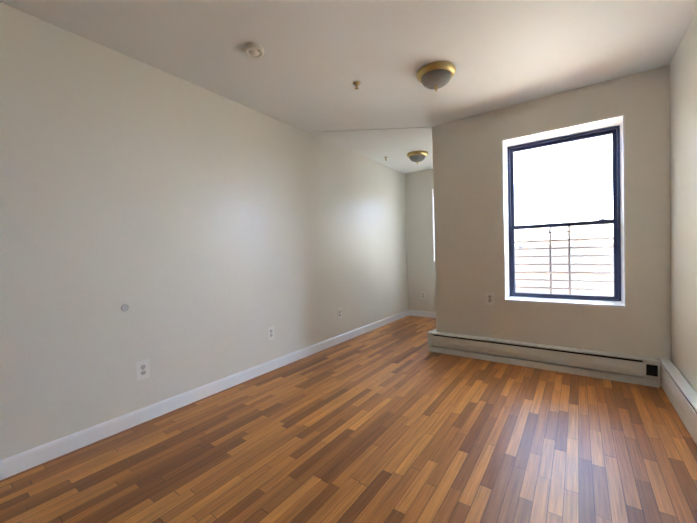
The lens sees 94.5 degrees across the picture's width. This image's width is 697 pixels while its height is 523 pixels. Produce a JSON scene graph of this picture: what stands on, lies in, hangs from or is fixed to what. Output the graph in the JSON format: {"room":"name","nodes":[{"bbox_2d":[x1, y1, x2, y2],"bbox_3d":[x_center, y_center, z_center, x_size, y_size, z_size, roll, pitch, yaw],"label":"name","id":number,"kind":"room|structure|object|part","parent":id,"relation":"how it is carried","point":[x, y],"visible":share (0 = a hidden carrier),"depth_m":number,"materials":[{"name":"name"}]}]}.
{"room":"empty living room","nodes":[
{"label":"empty living room","id":0,"kind":"room"},
{"bbox_2d":[0,2,407,459],"bbox_3d":[-1.785,-0.129,2.018,0.120,2.600,10.380,-1,2,35],"label":"wall","id":1,"kind":"structure","parent":0,"point":[206,236],"depth_m":2.38,"materials":[{"name":"beige paint"}]},
{"bbox_2d":[121,304,128,310],"bbox_3d":[-1.550,0.321,2.233,0.005,0.048,0.048,-1,2,35],"label":"outlet plate","id":2,"kind":"object","parent":1,"relation":"attached to","point":[124,307],"visible":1,"depth_m":2.23,"materials":[{"name":"grey plastic"}]},
{"bbox_2d":[136,359,149,380],"bbox_3d":[-1.479,0.780,2.320,0.009,0.136,0.088,-1,2,35],"label":"electrical outlet","id":3,"kind":"object","parent":1,"relation":"attached to","point":[142,369],"visible":1,"depth_m":2.32,"materials":[{"name":"white plastic"}]},
{"bbox_2d":[0,310,408,479],"bbox_3d":[-1.763,1.122,1.911,0.014,0.102,9.900,-1,2,35],"label":"baseboard","id":4,"kind":"structure","parent":1,"relation":"attached to","point":[25,460],"depth_m":2.36,"materials":[{"name":"white wood"}]},
{"bbox_2d":[268,326,274,340],"bbox_3d":[-0.789,0.731,3.289,0.009,0.136,0.088,-1,2,35],"label":"electrical outlet","id":5,"kind":"object","parent":1,"relation":"attached to","point":[271,335],"visible":1,"depth_m":3.29,"materials":[{"name":"white plastic"}]},
{"bbox_2d":[338,308,341,318],"bbox_3d":[-0.111,0.681,4.241,0.009,0.136,0.088,-1,2,35],"label":"electrical outlet","id":6,"kind":"object","parent":1,"relation":"attached to","point":[339,313],"visible":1,"depth_m":4.23,"materials":[{"name":"white plastic"}]},
{"bbox_2d":[0,316,696,522],"bbox_3d":[-0.405,1.204,1.095,3.414,0.100,10.380,-1,2,35],"label":"floor","id":7,"kind":"structure","parent":0,"point":[396,421],"depth_m":1.87,"materials":[{"name":"brown wood"}]},
{"bbox_2d":[428,331,659,387],"bbox_3d":[1.746,0.923,3.210,1.967,0.233,0.072,-1,2,35],"label":"heater","id":8,"kind":"object","parent":7,"relation":"on","point":[626,371],"depth_m":3.04,"materials":[{"name":"white metal"}]},
{"bbox_2d":[434,334,642,361],"bbox_3d":[1.741,0.899,3.247,1.823,0.155,0.002,-1,2,35],"label":"cavity","id":9,"kind":"object","parent":8,"relation":"in","point":[543,348],"depth_m":3.12,"materials":[{"name":"black"}]},
{"bbox_2d":[659,358,696,444],"bbox_3d":[0.341,1.054,-0.521,0.070,0.233,7.787,-1,2,35],"label":"baseboard heater","id":10,"kind":"object","parent":7,"relation":"on","point":[685,410],"depth_m":2.16,"materials":[{"name":"white metal"}]},
{"bbox_2d":[0,0,696,173],"bbox_3d":[-0.484,-1.501,1.029,3.414,0.127,10.380,-1,2,35],"label":"ceiling","id":11,"kind":"structure","parent":0,"point":[311,65],"depth_m":2.29,"materials":[{"name":"white paint"}]},
{"bbox_2d":[244,42,263,57],"bbox_3d":[-0.651,-1.449,2.219,0.136,0.039,0.136,-1,2,35],"label":"smoke detector","id":12,"kind":"object","parent":11,"relation":"attached to","point":[253,50],"visible":1,"depth_m":2.19,"materials":[{"name":"white plastic"}]},
{"bbox_2d":[353,81,359,89],"bbox_3d":[0.069,-1.478,2.712,0.062,0.046,0.062,-1,2,35],"label":"sprinkler","id":13,"kind":"object","parent":11,"relation":"attached to","point":[356,83],"visible":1,"depth_m":2.71,"materials":[{"name":"brown metal"}]},
{"bbox_2d":[407,151,427,163],"bbox_3d":[1.006,-1.493,4.698,0.306,0.154,0.306,-1,2,35],"label":"light","id":14,"kind":"object","parent":11,"relation":"attached to","point":[417,156],"visible":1,"depth_m":4.61,"materials":[{"name":"gold metal"}]},
{"bbox_2d":[416,61,455,90],"bbox_3d":[0.702,-1.440,2.583,0.306,0.154,0.306,-1,2,35],"label":"ceiling light","id":15,"kind":"object","parent":11,"relation":"attached to","point":[436,75],"visible":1,"depth_m":2.50,"materials":[{"name":"gold metal"}]},
{"bbox_2d":[405,169,435,311],"bbox_3d":[1.816,-0.321,5.599,1.590,2.600,0.360,-1,2,35],"label":"wall","id":16,"kind":"structure","parent":0,"point":[419,234],"depth_m":5.75,"materials":[{"name":"beige paint"}]},
{"bbox_2d":[409,310,435,317],"bbox_3d":[1.701,0.934,5.507,1.455,0.102,0.014,-1,2,35],"label":"baseboard","id":17,"kind":"structure","parent":16,"relation":"attached to","point":[422,313],"depth_m":5.77,"materials":[{"name":"white wood"}]},
{"bbox_2d":[432,189,434,261],"bbox_3d":[1.931,-0.637,5.490,0.890,1.270,0.331,-1,2,35],"label":"window","id":18,"kind":"structure","parent":16,"relation":"in","point":[433,225],"depth_m":5.61,"materials":[{"name":"white"}]},
{"bbox_2d":[432,65,670,385],"bbox_3d":[1.903,-0.269,3.316,1.967,2.600,0.360,-1,2,35],"label":"wall","id":19,"kind":"structure","parent":0,"point":[468,209],"depth_m":3.06,"materials":[{"name":"beige paint"}]},
{"bbox_2d":[485,292,493,304],"bbox_3d":[1.495,0.395,3.409,0.088,0.136,0.009,-1,2,35],"label":"outlet","id":20,"kind":"object","parent":19,"relation":"attached to","point":[489,298],"visible":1,"depth_m":3.41,"materials":[{"name":"white plastic"}]},
{"bbox_2d":[502,114,625,307],"bbox_3d":[2.079,-0.428,3.173,0.959,1.653,0.336,-1,2,35],"label":"window","id":21,"kind":"structure","parent":19,"relation":"in","point":[617,128],"depth_m":3.14,"materials":[{"name":"blue"}]},
{"bbox_3d":[2.152,-0.790,3.282,0.895,0.875,0.032,-1,2,35],"label":"main window sash","id":22,"kind":"part","parent":21,"relation":"part of","materials":[{"name":"glass"}]},
{"bbox_3d":[2.152,-0.787,3.282,0.843,0.829,0.006,-1,2,35],"label":"glass","id":23,"kind":"part","parent":21,"relation":"part of","materials":[{"name":"glass"}]},
{"bbox_3d":[2.153,-0.016,3.270,0.895,0.751,0.032,-1,2,35],"label":"main window sash","id":24,"kind":"part","parent":21,"relation":"part of","materials":[{"name":"glass"}]},
{"bbox_3d":[2.153,-0.013,3.270,0.843,0.705,0.006,-1,2,35],"label":"glass","id":25,"kind":"part","parent":21,"relation":"part of","materials":[{"name":"glass"}]},
{"bbox_2d":[670,11,696,391],"bbox_3d":[0.371,-0.128,-0.631,0.120,2.600,8.570,-1,2,35],"label":"wall","id":26,"kind":"structure","parent":0,"point":[683,130],"depth_m":2.25,"materials":[{"name":"beige paint"}]},
{"label":"outside","id":27,"kind":"structure","parent":0,"visible":0},
{"bbox_2d":[514,159,520,292],"bbox_3d":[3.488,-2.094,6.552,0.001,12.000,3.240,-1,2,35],"label":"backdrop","id":28,"kind":"structure","parent":27,"point":[517,223],"depth_m":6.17,"materials":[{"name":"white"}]},
{"bbox_3d":[1.890,-0.295,4.436,0.120,2.600,1.450,-1,2,35],"label":"wall","id":29,"kind":"structure","parent":0,"visible":0},
{"bbox_2d":[515,227,613,294],"bbox_3d":[2.456,0.004,3.694,1.659,0.843,0.771,-1,2,35],"label":"gate","id":30,"kind":"object","parent":29,"relation":"attached to","point":[550,256],"depth_m":3.40,"materials":[{"name":"silver metal"}]},
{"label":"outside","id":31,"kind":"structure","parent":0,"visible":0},
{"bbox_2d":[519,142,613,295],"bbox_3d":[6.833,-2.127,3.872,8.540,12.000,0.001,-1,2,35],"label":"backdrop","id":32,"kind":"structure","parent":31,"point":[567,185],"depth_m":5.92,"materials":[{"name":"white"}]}
]}

